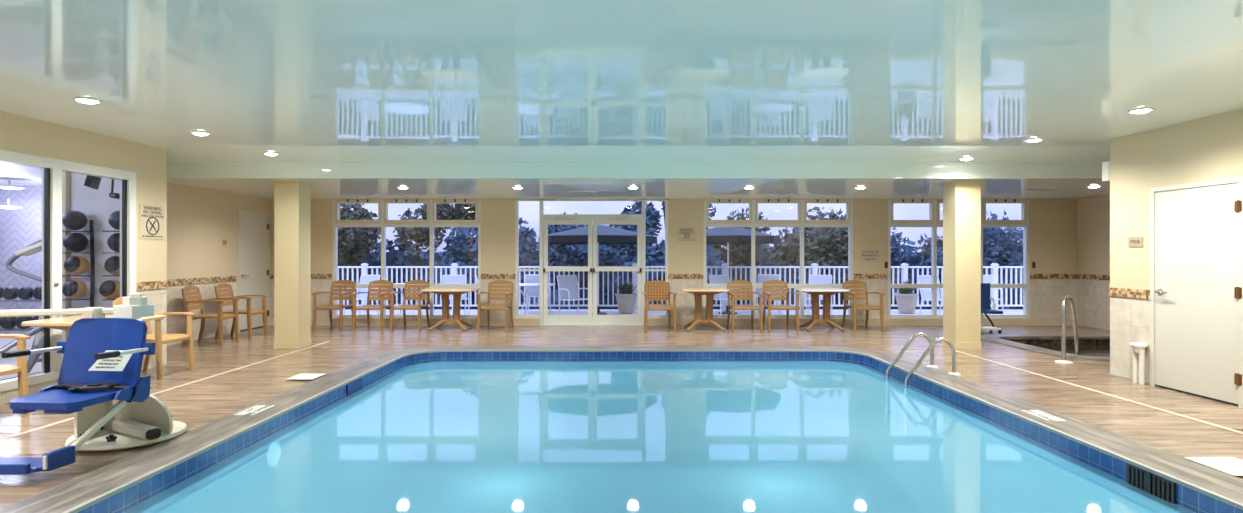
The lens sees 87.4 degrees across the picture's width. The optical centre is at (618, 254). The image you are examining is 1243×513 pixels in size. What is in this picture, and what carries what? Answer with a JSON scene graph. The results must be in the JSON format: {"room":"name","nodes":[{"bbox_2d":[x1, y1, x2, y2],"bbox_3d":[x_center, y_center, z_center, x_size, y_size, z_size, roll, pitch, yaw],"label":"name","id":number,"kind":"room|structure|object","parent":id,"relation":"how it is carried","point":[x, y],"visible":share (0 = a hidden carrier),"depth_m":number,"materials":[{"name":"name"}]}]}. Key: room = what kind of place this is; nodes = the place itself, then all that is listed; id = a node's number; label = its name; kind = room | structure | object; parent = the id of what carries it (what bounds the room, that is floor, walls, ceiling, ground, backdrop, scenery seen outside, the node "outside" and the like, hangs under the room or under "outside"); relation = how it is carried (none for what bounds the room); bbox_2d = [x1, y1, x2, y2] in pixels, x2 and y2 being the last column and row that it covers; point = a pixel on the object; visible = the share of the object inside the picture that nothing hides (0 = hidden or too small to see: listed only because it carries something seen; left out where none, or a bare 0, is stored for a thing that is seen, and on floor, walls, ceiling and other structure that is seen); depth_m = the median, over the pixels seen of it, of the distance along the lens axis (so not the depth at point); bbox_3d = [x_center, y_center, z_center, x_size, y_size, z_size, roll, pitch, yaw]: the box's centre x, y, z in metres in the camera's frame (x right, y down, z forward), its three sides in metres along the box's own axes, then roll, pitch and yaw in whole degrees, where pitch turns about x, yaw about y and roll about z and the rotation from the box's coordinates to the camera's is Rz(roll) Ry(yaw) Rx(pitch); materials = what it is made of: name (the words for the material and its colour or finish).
{"room":"indoor swimming pool","nodes":[
{"label":"indoor swimming pool","id":0,"kind":"room"},
{"bbox_2d":[0,186,41,333],"bbox_3d":[-9.290,0.040,5.700,6.820,2.700,11.600,0,0,0],"label":"wall","id":1,"kind":"structure","parent":0,"point":[19,228],"depth_m":11.40,"materials":[{"name":"paint"}]},
{"bbox_2d":[0,162,41,185],"bbox_3d":[-9.291,-1.250,5.700,6.818,0.080,11.600,0,0,0],"label":"ceiling","id":2,"kind":"structure","parent":0,"point":[20,175],"depth_m":9.96,"materials":[{"name":"white paint"}]},
{"bbox_2d":[84,175,101,189],"bbox_3d":[-6.120,-0.980,7.641,0.198,0.409,0.400,0,0,-28],"label":"television","id":3,"kind":"object","parent":2,"relation":"hanging from","point":[93,182],"visible":0.5,"depth_m":7.52,"materials":[{"name":"black plastic"}]},
{"bbox_2d":[0,334,41,380],"bbox_3d":[-9.240,1.400,5.700,6.720,0.020,11.400,0,0,0],"label":"floor","id":4,"kind":"structure","parent":0,"point":[37,367],"depth_m":8.52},
{"bbox_2d":[0,299,41,361],"bbox_3d":[-8.575,0.982,8.575,2.160,0.816,0.650,0,0,0],"label":"dumbbell rack","id":5,"kind":"object","parent":4,"relation":"on","point":[1,300],"visible":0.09,"depth_m":8.44,"materials":[{"name":"grey metal"}]},
{"bbox_2d":[0,316,31,328],"bbox_3d":[-7.820,0.875,8.440,0.160,0.160,0.330,0,0,0],"label":"dumbbell","id":6,"kind":"object","parent":5,"relation":"on","point":[7,322],"visible":0.52,"depth_m":8.29,"materials":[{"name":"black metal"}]},
{"bbox_2d":[2,287,33,299],"bbox_3d":[-8.020,0.515,8.680,0.160,0.160,0.330,0,0,0],"label":"dumbbell","id":7,"kind":"object","parent":5,"relation":"on","point":[8,293],"visible":0.59,"depth_m":8.53,"materials":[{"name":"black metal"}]},
{"bbox_2d":[17,287,41,299],"bbox_3d":[-7.820,0.515,8.680,0.160,0.160,0.330,0,0,0],"label":"dumbbell","id":8,"kind":"object","parent":5,"relation":"on","point":[23,293],"visible":0.55,"depth_m":8.52,"materials":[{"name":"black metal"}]},
{"bbox_2d":[0,238,59,372],"bbox_3d":[-6.264,0.579,6.377,1.261,1.593,0.462,0,0,-33],"label":"exercise machine","id":9,"kind":"object","parent":4,"relation":"on","point":[35,247],"visible":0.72,"depth_m":6.57,"materials":[{"name":"grey metal"}]},
{"bbox_2d":[0,111,166,404],"bbox_3d":[-6.340,0.030,2.810,1.240,2.720,10.820,0,0,0],"label":"wall","id":10,"kind":"structure","parent":0,"point":[18,133],"depth_m":7.49,"materials":[{"name":"paint"}]},
{"bbox_2d":[0,149,135,391],"bbox_3d":[-5.770,0.150,4.445,0.120,2.240,6.490,0,0,0],"label":"window","id":11,"kind":"structure","parent":10,"relation":"in","point":[52,168],"depth_m":6.60,"materials":[{"name":"white wood"}]},
{"bbox_2d":[139,204,164,239],"bbox_3d":[-5.712,-0.398,7.962,0.016,0.420,0.420,0,0,0],"label":"sign","id":12,"kind":"object","parent":10,"relation":"attached to","point":[151,217],"visible":1,"depth_m":7.94,"materials":[{"name":"beige"}]},
{"bbox_2d":[136,281,167,289],"bbox_3d":[-5.764,0.378,7.966,0.112,0.095,0.532,0,0,0],"label":"trim","id":13,"kind":"structure","parent":10,"relation":"attached to","point":[153,284],"depth_m":7.94,"materials":[{"name":"tile"}]},
{"bbox_2d":[71,173,119,315],"bbox_3d":[-6.471,0.090,9.765,1.178,2.600,3.270,0,0,0],"label":"wall","id":14,"kind":"structure","parent":0,"point":[97,205],"depth_m":8.13,"materials":[{"name":"white"}]},
{"bbox_2d":[62,171,269,359],"bbox_3d":[-6.940,0.030,10.515,0.160,2.720,4.910,0,0,0],"label":"wall","id":15,"kind":"structure","parent":0,"point":[199,220],"depth_m":10.61,"materials":[{"name":"paint"}]},
{"bbox_2d":[167,276,235,285],"bbox_3d":[-6.854,0.427,9.920,0.012,0.095,3.400,0,0,0],"label":"trim","id":16,"kind":"structure","parent":15,"relation":"attached to","point":[186,281],"depth_m":10.64,"materials":[{"name":"tile"}]},
{"bbox_2d":[237,210,269,331],"bbox_3d":[-6.820,0.292,12.190,0.080,2.195,1.030,0,0,0],"label":"door","id":17,"kind":"structure","parent":15,"relation":"in","point":[253,230],"depth_m":12.17,"materials":[{"name":"white paint"}]},
{"bbox_2d":[0,0,1242,198],"bbox_3d":[1.070,-1.288,5.105,16.180,0.385,15.730,0,0,0],"label":"ceiling","id":18,"kind":"structure","parent":0,"point":[356,99],"depth_m":5.21,"materials":[{"name":"white paint"}]},
{"bbox_2d":[0,325,1242,508],"bbox_3d":[1.070,1.390,5.085,15.860,0.001,15.370,0,0,0],"label":"floor","id":19,"kind":"structure","parent":0,"point":[203,402],"depth_m":7.59,"materials":[{"name":"wood"}]},
{"bbox_2d":[0,334,30,416],"bbox_3d":[-5.394,0.939,5.330,0.628,0.913,0.621,0,0,0],"label":"armchair","id":20,"kind":"object","parent":19,"relation":"on","point":[20,368],"visible":0.88,"depth_m":5.57,"materials":[{"name":"brown wood"}]},
{"bbox_2d":[62,220,94,306],"bbox_3d":[-6.702,0.479,7.935,0.384,1.821,0.410,0,0,0],"label":"ball rack","id":21,"kind":"object","parent":19,"relation":"on","point":[92,260],"visible":0.52,"depth_m":8.09,"materials":[{"name":"grey metal"}]},
{"bbox_2d":[62,211,87,229],"bbox_3d":[-6.637,-0.415,7.929,0.240,0.240,0.243,0,0,0],"label":"medicine ball","id":22,"kind":"object","parent":21,"relation":"on","point":[72,220],"visible":0.99,"depth_m":7.86,"materials":[{"name":"black rubber"}]},
{"bbox_2d":[62,280,87,298],"bbox_3d":[-6.637,0.427,7.929,0.240,0.240,0.243,0,0,0],"label":"medicine ball","id":23,"kind":"object","parent":21,"relation":"on","point":[72,289],"visible":1,"depth_m":7.86,"materials":[{"name":"brown rubber"}]},
{"bbox_2d":[63,233,88,251],"bbox_3d":[-6.625,-0.146,7.929,0.240,0.240,0.243,0,0,0],"label":"medicine ball","id":24,"kind":"object","parent":21,"relation":"on","point":[73,242],"visible":1,"depth_m":7.86,"materials":[{"name":"black rubber"}]},
{"bbox_2d":[64,256,89,274],"bbox_3d":[-6.612,0.134,7.929,0.240,0.240,0.243,0,0,0],"label":"medicine ball","id":25,"kind":"object","parent":21,"relation":"on","point":[74,265],"visible":1,"depth_m":7.86,"materials":[{"name":"brown rubber"}]},
{"bbox_2d":[21,315,164,387],"bbox_3d":[-5.180,1.010,6.450,0.900,0.754,0.820,0,0,0],"label":"pedestal table","id":26,"kind":"object","parent":19,"relation":"on","point":[62,323],"visible":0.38,"depth_m":6.18,"materials":[{"name":"wood"}]},
{"bbox_2d":[0,293,187,474],"bbox_3d":[-3.773,0.838,4.517,1.316,1.075,1.267,0,0,-36],"label":"lift","id":27,"kind":"object","parent":19,"relation":"on","point":[100,382],"visible":1,"depth_m":4.67,"materials":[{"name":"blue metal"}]},
{"bbox_2d":[102,231,119,299],"bbox_3d":[-6.142,0.479,7.935,0.384,1.821,0.410,0,0,0],"label":"ball rack","id":28,"kind":"object","parent":19,"relation":"on","point":[102,231],"visible":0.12,"depth_m":7.96,"materials":[{"name":"grey metal"}]},
{"bbox_2d":[99,280,119,298],"bbox_3d":[-6.185,0.427,7.929,0.240,0.240,0.243,0,0,0],"label":"medicine ball","id":29,"kind":"object","parent":28,"relation":"on","point":[109,289],"visible":0.91,"depth_m":7.85,"materials":[{"name":"brown"}]},
{"bbox_2d":[104,256,119,274],"bbox_3d":[-6.124,0.134,7.929,0.240,0.240,0.243,0,0,0],"label":"medicine ball","id":30,"kind":"object","parent":28,"relation":"on","point":[112,264],"visible":0.75,"depth_m":7.83,"materials":[{"name":"brown"}]},
{"bbox_2d":[107,233,119,251],"bbox_3d":[-6.088,-0.146,7.929,0.240,0.240,0.243,0,0,0],"label":"medicine ball","id":31,"kind":"object","parent":28,"relation":"on","point":[113,241],"visible":0.64,"depth_m":7.83,"materials":[{"name":"black rubber"}]},
{"bbox_2d":[108,211,119,229],"bbox_3d":[-6.076,-0.415,7.929,0.240,0.240,0.243,0,0,0],"label":"medicine ball","id":32,"kind":"object","parent":28,"relation":"on","point":[114,218],"visible":0.58,"depth_m":7.83,"materials":[{"name":"black rubber"}]},
{"bbox_2d":[111,296,195,379],"bbox_3d":[-5.385,0.939,7.501,0.628,0.913,0.621,0,0,2],"label":"armchair","id":33,"kind":"object","parent":19,"relation":"on","point":[158,337],"visible":0.36,"depth_m":7.61,"materials":[{"name":"brown wood"}]},
{"bbox_2d":[0,341,330,440],"bbox_3d":[-4.630,1.388,3.925,0.050,0.002,12.950,0,0,0],"label":"drain","id":34,"kind":"object","parent":19,"relation":"on","point":[65,420],"visible":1,"depth_m":6.83,"materials":[{"name":"beige"}]},
{"bbox_2d":[181,285,239,345],"bbox_3d":[-6.384,0.939,10.147,0.628,0.913,0.621,0,0,-7],"label":"armchair","id":35,"kind":"object","parent":19,"relation":"on","point":[220,316],"visible":0.97,"depth_m":10.13,"materials":[{"name":"brown wood"}]},
{"bbox_2d":[214,283,267,338],"bbox_3d":[-6.345,0.939,10.899,0.628,0.913,0.621,0,0,-3],"label":"armchair","id":36,"kind":"object","parent":19,"relation":"on","point":[219,292],"visible":0.77,"depth_m":10.90,"materials":[{"name":"brown wood"}]},
{"bbox_2d":[274,180,310,348],"bbox_3d":[-4.910,0.147,9.785,0.376,2.485,0.386,0,0,0],"label":"column","id":37,"kind":"structure","parent":19,"relation":"on","point":[292,198],"depth_m":9.60,"materials":[{"name":"paint"}]},
{"bbox_2d":[286,374,324,379],"bbox_3d":[-3.520,1.373,7.320,0.300,0.004,0.340,0,0,0],"label":"depth marker","id":38,"kind":"object","parent":19,"relation":"on","point":[299,376],"visible":1,"depth_m":7.26,"materials":[{"name":"white tile"}]},
{"bbox_2d":[312,280,355,330],"bbox_3d":[-5.262,0.939,12.074,0.621,0.913,0.628,0,0,6],"label":"armchair","id":39,"kind":"object","parent":19,"relation":"on","point":[338,292],"visible":0.95,"depth_m":12.26,"materials":[{"name":"brown wood"}]},
{"bbox_2d":[351,280,393,331],"bbox_3d":[-4.522,0.939,12.024,0.621,0.913,0.628,0,0,4],"label":"armchair","id":40,"kind":"object","parent":19,"relation":"on","point":[373,294],"visible":0.97,"depth_m":12.22,"materials":[{"name":"brown wood"}]},
{"bbox_2d":[389,280,429,330],"bbox_3d":[-3.854,0.939,12.075,0.621,0.913,0.628,0,0,4],"label":"armchair","id":41,"kind":"object","parent":19,"relation":"on","point":[411,292],"visible":0.97,"depth_m":12.28,"materials":[{"name":"brown wood"}]},
{"bbox_2d":[421,288,479,330],"bbox_3d":[-3.111,1.010,12.050,0.950,0.754,0.750,0,0,0],"label":"pedestal table","id":42,"kind":"object","parent":19,"relation":"on","point":[444,292],"visible":1,"depth_m":11.99,"materials":[{"name":"wood"}]},
{"bbox_2d":[477,280,513,331],"bbox_3d":[-2.260,0.939,12.024,0.621,0.913,0.628,0,0,5],"label":"armchair","id":43,"kind":"object","parent":19,"relation":"on","point":[493,294],"visible":1,"depth_m":12.23,"materials":[{"name":"brown wood"}]},
{"bbox_2d":[0,346,1242,512],"bbox_3d":[0.237,2.132,5.130,7.164,1.516,9.259,0,0,0],"label":"swimming pool","id":44,"kind":"object","parent":19,"relation":"in","point":[450,429],"visible":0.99,"depth_m":5.05,"materials":[{"name":"liquid"}]},
{"bbox_2d":[233,405,274,415],"bbox_3d":[-3.210,1.373,5.730,0.170,0.005,0.360,0,0,0],"label":"depth marker","id":45,"kind":"object","parent":44,"relation":"on","point":[256,409],"visible":1,"depth_m":5.71,"materials":[{"name":"white tile"}]},
{"bbox_2d":[885,332,937,379],"bbox_3d":[3.582,1.571,7.960,0.639,1.238,0.130,0,0,0],"label":"ladder rail","id":46,"kind":"object","parent":44,"relation":"attached to","point":[914,336],"visible":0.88,"depth_m":7.94,"materials":[{"name":"silver metal"}]},
{"bbox_2d":[904,337,959,387],"bbox_3d":[3.602,1.571,7.480,0.639,1.238,0.130,0,0,0],"label":"ladder rail","id":47,"kind":"object","parent":44,"relation":"attached to","point":[936,340],"visible":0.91,"depth_m":7.46,"materials":[{"name":"silver metal"}]},
{"bbox_2d":[1021,410,1065,420],"bbox_3d":[3.620,1.373,5.550,0.150,0.005,0.360,0,0,0],"label":"depth marker","id":48,"kind":"object","parent":44,"relation":"on","point":[1040,414],"visible":1,"depth_m":5.54,"materials":[{"name":"white tile"}]},
{"bbox_2d":[1129,466,1169,501],"bbox_3d":[3.402,1.496,4.175,0.012,0.188,0.318,0,0,0],"label":"grille","id":49,"kind":"object","parent":44,"relation":"attached to","point":[1155,484],"depth_m":4.15,"materials":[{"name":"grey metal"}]},
{"bbox_2d":[642,280,676,331],"bbox_3d":[0.728,0.939,11.925,0.621,0.913,0.628,0,0,-3],"label":"armchair","id":50,"kind":"object","parent":19,"relation":"on","point":[654,290],"visible":1,"depth_m":12.14,"materials":[{"name":"brown wood"}]},
{"bbox_2d":[680,288,728,330],"bbox_3d":[1.569,1.010,12.000,0.860,0.754,0.720,0,0,0],"label":"pedestal table","id":51,"kind":"object","parent":19,"relation":"on","point":[698,292],"visible":1,"depth_m":11.94,"materials":[{"name":"wood"}]},
{"bbox_2d":[726,280,762,331],"bbox_3d":[2.297,0.939,12.005,0.621,0.913,0.628,0,0,-3],"label":"armchair","id":52,"kind":"object","parent":19,"relation":"on","point":[739,294],"visible":1,"depth_m":12.21,"materials":[{"name":"brown wood"}]},
{"bbox_2d":[762,280,799,331],"bbox_3d":[2.962,0.939,12.024,0.621,0.913,0.628,0,0,-2],"label":"armchair","id":53,"kind":"object","parent":19,"relation":"on","point":[768,294],"visible":0.97,"depth_m":12.23,"materials":[{"name":"brown wood"}]},
{"bbox_2d":[794,288,849,330],"bbox_3d":[3.729,1.010,12.000,0.880,0.754,0.720,0,0,0],"label":"pedestal table","id":54,"kind":"object","parent":19,"relation":"on","point":[815,292],"visible":0.99,"depth_m":11.94,"materials":[{"name":"brown wood"}]},
{"bbox_2d":[842,280,884,331],"bbox_3d":[4.474,0.939,12.004,0.621,0.913,0.628,0,0,-6],"label":"armchair","id":55,"kind":"object","parent":19,"relation":"on","point":[853,294],"visible":0.99,"depth_m":12.18,"materials":[{"name":"brown wood"}]},
{"bbox_2d":[942,180,981,348],"bbox_3d":[5.135,0.147,9.745,0.386,2.485,0.386,0,0,0],"label":"column","id":56,"kind":"structure","parent":19,"relation":"on","point":[961,198],"depth_m":9.56,"materials":[{"name":"paint"}]},
{"bbox_2d":[981,283,1002,332],"bbox_3d":[6.510,0.950,11.450,0.460,0.880,0.640,0,0,0],"label":"lift","id":57,"kind":"object","parent":19,"relation":"on","point":[985,287],"visible":0.75,"depth_m":11.53,"materials":[{"name":"blue plastic"}]},
{"bbox_2d":[981,334,1109,360],"bbox_3d":[7.400,1.830,9.800,2.959,0.920,2.759,0,0,0],"label":"hot tub","id":58,"kind":"object","parent":19,"relation":"in","point":[1095,347],"visible":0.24,"depth_m":10.79,"materials":[{"name":"tile"}]},
{"bbox_2d":[1054,296,1079,363],"bbox_3d":[6.019,1.163,8.608,0.977,1.258,0.200,0,0,-40],"label":"handrail","id":59,"kind":"object","parent":58,"relation":"attached to","point":[1063,360],"visible":0.81,"depth_m":8.37,"materials":[{"name":"silver metal"}]},
{"bbox_2d":[955,350,1242,433],"bbox_3d":[4.850,1.388,3.450,0.050,0.002,12.000,0,0,0],"label":"drain","id":60,"kind":"object","parent":19,"relation":"on","point":[1216,425],"visible":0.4,"depth_m":6.30,"materials":[{"name":"beige"}]},
{"bbox_2d":[1129,342,1147,383],"bbox_3d":[5.610,1.170,7.018,0.160,0.440,0.160,0,0,0],"label":"pipe","id":61,"kind":"object","parent":19,"relation":"on","point":[1138,348],"visible":1,"depth_m":6.97,"materials":[{"name":"white plastic"}]},
{"bbox_2d":[1184,457,1242,475],"bbox_3d":[3.990,1.373,4.220,0.340,0.004,0.360,0,0,0],"label":"depth marker","id":62,"kind":"object","parent":19,"relation":"on","point":[1233,466],"visible":1,"depth_m":4.27,"materials":[{"name":"white tile"}]},
{"bbox_2d":[270,199,1076,317],"bbox_3d":[1.070,0.030,12.870,15.860,2.720,0.200,0,0,0],"label":"wall","id":63,"kind":"structure","parent":0,"point":[1052,222],"depth_m":12.77,"materials":[{"name":"paint"}]},
{"bbox_2d":[332,199,480,317],"bbox_3d":[-4.175,0.077,12.822,2.927,2.345,0.135,0,0,0],"label":"window","id":64,"kind":"structure","parent":63,"relation":"in","point":[383,222],"depth_m":12.79,"materials":[{"name":"white metal"}]},
{"bbox_2d":[515,199,667,324],"bbox_3d":[-0.536,0.147,12.756,2.998,2.485,0.228,0,0,0],"label":"door","id":65,"kind":"structure","parent":63,"relation":"in","point":[545,220],"depth_m":12.79,"materials":[{"name":"white metal"}]},
{"bbox_2d":[270,274,1076,278],"bbox_3d":[1.070,0.427,12.764,15.860,0.095,0.012,0,0,0],"label":"trim","id":66,"kind":"structure","parent":63,"relation":"attached to","point":[313,276],"depth_m":12.76,"materials":[{"name":"tile"}]},
{"bbox_2d":[269,318,1079,325],"bbox_3d":[1.070,1.320,12.835,15.860,0.140,0.270,0,0,0],"label":"trim","id":67,"kind":"structure","parent":63,"relation":"attached to","point":[319,321],"depth_m":12.70,"materials":[{"name":"tile"}]},
{"bbox_2d":[677,227,695,240],"bbox_3d":[1.321,-0.403,12.765,0.364,0.255,0.010,0,0,0],"label":"sign","id":68,"kind":"object","parent":63,"relation":"attached to","point":[683,233],"visible":1,"depth_m":12.76,"materials":[{"name":"beige"}]},
{"bbox_2d":[703,199,852,317],"bbox_3d":[3.133,0.077,12.822,2.949,2.345,0.135,0,0,0],"label":"window","id":69,"kind":"structure","parent":63,"relation":"in","point":[753,221],"depth_m":12.79,"materials":[{"name":"white metal"}]},
{"bbox_2d":[861,248,879,262],"bbox_3d":[4.941,0.020,12.765,0.373,0.275,0.010,0,0,0],"label":"sign","id":70,"kind":"object","parent":63,"relation":"attached to","point":[868,255],"visible":1,"depth_m":12.76,"materials":[{"name":"beige"}]},
{"bbox_2d":[888,199,1028,317],"bbox_3d":[6.680,0.077,12.822,2.790,2.345,0.135,0,0,0],"label":"window","id":71,"kind":"structure","parent":63,"relation":"in","point":[934,221],"depth_m":12.79,"materials":[{"name":"white metal"}]},
{"bbox_2d":[1077,195,1109,329],"bbox_3d":[9.080,0.030,10.165,0.160,2.720,5.610,0,0,0],"label":"wall","id":72,"kind":"structure","parent":0,"point":[1093,213],"depth_m":12.33,"materials":[{"name":"paint"}]},
{"bbox_2d":[1077,274,1109,279],"bbox_3d":[8.994,0.427,10.145,0.012,0.095,5.250,0,0,0],"label":"trim","id":73,"kind":"structure","parent":72,"relation":"attached to","point":[1079,276],"depth_m":12.31,"materials":[{"name":"tile"}]},
{"bbox_2d":[1110,109,1242,381],"bbox_3d":[7.340,0.030,2.460,3.320,2.720,10.120,0,0,0],"label":"wall","id":74,"kind":"structure","parent":0,"point":[1209,148],"depth_m":7.05,"materials":[{"name":"paint"}]},
{"bbox_2d":[1102,161,1109,180],"bbox_3d":[5.740,-0.970,7.580,0.140,0.220,0.120,0,0,0],"label":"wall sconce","id":75,"kind":"object","parent":74,"relation":"attached to","point":[1105,165],"visible":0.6,"depth_m":7.56,"materials":[{"name":"white glass"}]},
{"bbox_2d":[1108,287,1149,298],"bbox_3d":[5.774,0.427,7.231,0.212,0.095,0.602,0,0,0],"label":"trim","id":76,"kind":"structure","parent":74,"relation":"attached to","point":[1122,292],"depth_m":7.22,"materials":[{"name":"tile"}]},
{"bbox_2d":[1150,177,1242,407],"bbox_3d":[5.640,0.343,6.400,0.080,2.095,1.030,0,0,0],"label":"door","id":77,"kind":"structure","parent":74,"relation":"in","point":[1196,234],"depth_m":6.35,"materials":[{"name":"white paint"}]},
{"label":"outside","id":78,"kind":"structure","parent":0,"visible":0},
{"bbox_2d":[338,309,1022,323],"bbox_3d":[1.000,1.505,14.885,28.000,0.170,3.830,0,0,0],"label":"floor","id":79,"kind":"structure","parent":78,"point":[347,311],"depth_m":15.92,"materials":[{"name":"wood"}]},
{"bbox_2d":[343,275,379,314],"bbox_3d":[-5.891,0.950,14.934,0.570,0.947,0.618,0,0,15],"label":"patio chair","id":80,"kind":"object","parent":79,"relation":"on","point":[366,279],"visible":0.48,"depth_m":15.16,"materials":[{"name":"white fabric"}]},
{"bbox_2d":[442,275,468,314],"bbox_3d":[-3.762,0.950,14.933,0.570,0.947,0.618,0,0,-20],"label":"patio chair","id":81,"kind":"object","parent":79,"relation":"on","point":[446,279],"visible":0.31,"depth_m":15.16,"materials":[{"name":"white fabric"}]},
{"bbox_2d":[519,283,555,314],"bbox_3d":[-1.980,1.054,15.000,1.040,0.748,1.040,0,0,0],"label":"patio table","id":82,"kind":"object","parent":79,"relation":"on","point":[520,284],"visible":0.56,"depth_m":14.83,"materials":[{"name":"white metal"}]},
{"bbox_2d":[525,274,550,313],"bbox_3d":[-1.980,0.950,15.885,0.570,0.947,0.618,0,0,0],"label":"patio chair","id":83,"kind":"object","parent":79,"relation":"on","point":[533,291],"visible":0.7,"depth_m":15.67,"materials":[{"name":"white fabric"}]},
{"bbox_2d":[557,275,587,314],"bbox_3d":[-1.040,0.950,14.779,0.570,0.947,0.618,0,0,-35],"label":"patio chair","id":84,"kind":"object","parent":79,"relation":"on","point":[567,287],"visible":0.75,"depth_m":14.94,"materials":[{"name":"white"}]},
{"bbox_2d":[548,225,656,314],"bbox_3d":[-0.500,0.350,15.350,2.587,2.140,2.587,0,0,-22],"label":"patio umbrella","id":85,"kind":"object","parent":79,"relation":"on","point":[605,234],"visible":0.67,"depth_m":14.38,"materials":[{"name":"white fabric"}]},
{"bbox_2d":[615,281,636,313],"bbox_3d":[0.177,1.015,15.694,0.556,0.810,0.552,0,0,0],"label":"planter","id":86,"kind":"object","parent":79,"relation":"on","point":[626,299],"visible":0.99,"depth_m":15.54,"materials":[{"name":"ceramic"}]},
{"bbox_2d":[338,263,1022,310],"bbox_3d":[1.000,0.820,16.400,27.000,1.200,0.150,0,0,0],"label":"fence","id":87,"kind":"object","parent":79,"relation":"on","point":[364,267],"visible":0.31,"depth_m":16.38,"materials":[{"name":"white"}]},
{"bbox_2d":[709,275,742,314],"bbox_3d":[2.438,0.950,14.933,0.570,0.947,0.618,0,0,-20],"label":"patio chair","id":88,"kind":"object","parent":79,"relation":"on","point":[714,279],"visible":0.37,"depth_m":15.13,"materials":[{"name":"white fabric"}]},
{"bbox_2d":[706,227,779,314],"bbox_3d":[2.600,0.350,15.500,2.310,2.140,2.310,0,0,-22],"label":"patio umbrella","id":89,"kind":"object","parent":79,"relation":"on","point":[717,235],"visible":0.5,"depth_m":14.58,"materials":[{"name":"white fabric"}]},
{"bbox_2d":[755,274,779,312],"bbox_3d":[3.600,0.950,15.915,0.570,0.947,0.618,0,0,0],"label":"patio chair","id":90,"kind":"object","parent":79,"relation":"on","point":[762,278],"visible":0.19,"depth_m":15.64,"materials":[{"name":"white fabric"}]},
{"bbox_2d":[806,275,831,314],"bbox_3d":[4.612,0.950,14.933,0.570,0.947,0.618,0,0,20],"label":"patio chair","id":91,"kind":"object","parent":79,"relation":"on","point":[813,279],"visible":0.43,"depth_m":15.16,"materials":[{"name":"white fabric"}]},
{"bbox_2d":[894,281,918,313],"bbox_3d":[6.941,1.010,15.706,0.539,0.819,0.556,0,0,-42],"label":"planter","id":92,"kind":"object","parent":79,"relation":"on","point":[906,300],"visible":0.89,"depth_m":15.54,"materials":[{"name":"stone"}]},
{"bbox_2d":[917,275,942,314],"bbox_3d":[7.144,0.950,14.634,0.570,0.947,0.618,0,0,-10],"label":"patio chair","id":93,"kind":"object","parent":79,"relation":"on","point":[922,279],"visible":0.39,"depth_m":14.83,"materials":[{"name":"white fabric"}]},
{"bbox_2d":[983,275,1003,314],"bbox_3d":[8.406,0.950,14.934,0.570,0.947,0.618,0,0,10],"label":"patio chair","id":94,"kind":"object","parent":79,"relation":"on","point":[986,278],"visible":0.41,"depth_m":15.10,"materials":[{"name":"white fabric"}]},
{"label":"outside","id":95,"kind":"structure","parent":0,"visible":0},
{"bbox_3d":[0.000,2.940,53.400,140.000,0.100,73.200,0,0,0],"label":"ground","id":96,"kind":"structure","parent":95,"visible":0},
{"bbox_2d":[338,203,380,308],"bbox_3d":[-9.450,0.528,20.610,4.125,4.745,3.347,0,0,-5],"label":"tree","id":97,"kind":"object","parent":96,"relation":"on","point":[354,243],"visible":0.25,"depth_m":19.88,"materials":[{"name":"green plant"}]},
{"bbox_2d":[393,203,477,308],"bbox_3d":[-6.532,0.007,26.070,4.412,5.783,3.632,0,0,-44],"label":"tree","id":98,"kind":"object","parent":96,"relation":"on","point":[444,211],"visible":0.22,"depth_m":25.70,"materials":[{"name":"green plant"}]},
{"bbox_2d":[422,217,564,308],"bbox_3d":[-3.884,0.825,20.730,4.552,4.156,2.860,0,0,5],"label":"tree","id":99,"kind":"object","parent":96,"relation":"on","point":[466,246],"visible":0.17,"depth_m":20.76,"materials":[{"name":"green plant"}]},
{"bbox_2d":[548,212,630,308],"bbox_3d":[-1.358,0.585,26.238,3.638,4.637,3.803,0,0,-9],"label":"tree","id":100,"kind":"object","parent":96,"relation":"on","point":[562,254],"visible":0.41,"depth_m":25.17,"materials":[{"name":"green plant"}]},
{"bbox_2d":[610,201,724,308],"bbox_3d":[1.600,0.169,20.613,3.899,5.460,2.808,0,0,-11],"label":"tree","id":101,"kind":"object","parent":96,"relation":"on","point":[652,216],"visible":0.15,"depth_m":20.44,"materials":[{"name":"green plant"}]},
{"bbox_2d":[345,233,1022,308],"bbox_3d":[0.990,0.977,30.987,50.403,4.321,1.797,0,0,0],"label":"hedge","id":102,"kind":"object","parent":96,"relation":"on","point":[394,257],"visible":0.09,"depth_m":30.84,"materials":[{"name":"green plant"}]},
{"bbox_2d":[658,207,774,308],"bbox_3d":[4.183,0.502,26.157,5.599,4.798,3.606,0,0,-21],"label":"tree","id":103,"kind":"object","parent":96,"relation":"on","point":[741,256],"visible":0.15,"depth_m":25.57,"materials":[{"name":"green plant"}]},
{"bbox_2d":[758,207,911,308],"bbox_3d":[6.381,0.687,20.280,4.520,4.433,3.820,0,0,-16],"label":"tree","id":104,"kind":"object","parent":96,"relation":"on","point":[823,246],"visible":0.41,"depth_m":20.19,"materials":[{"name":"green plant"}]},
{"bbox_2d":[835,218,906,304],"bbox_3d":[9.357,0.697,26.440,4.778,4.409,3.416,0,0,-9],"label":"tree","id":105,"kind":"object","parent":96,"relation":"on","point":[894,243],"visible":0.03,"depth_m":25.46,"materials":[{"name":"green plant"}]},
{"bbox_2d":[917,209,1022,308],"bbox_3d":[11.430,0.740,20.388,4.053,4.327,3.284,0,0,0],"label":"tree","id":106,"kind":"object","parent":96,"relation":"on","point":[996,246],"visible":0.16,"depth_m":19.92,"materials":[{"name":"green plant"}]},
{"bbox_2d":[919,231,1022,268],"bbox_3d":[14.739,0.692,26.489,4.254,4.421,4.015,0,0,4],"label":"tree","id":107,"kind":"object","parent":96,"relation":"on","point":[928,241],"visible":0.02,"depth_m":27.23,"materials":[{"name":"green plant"}]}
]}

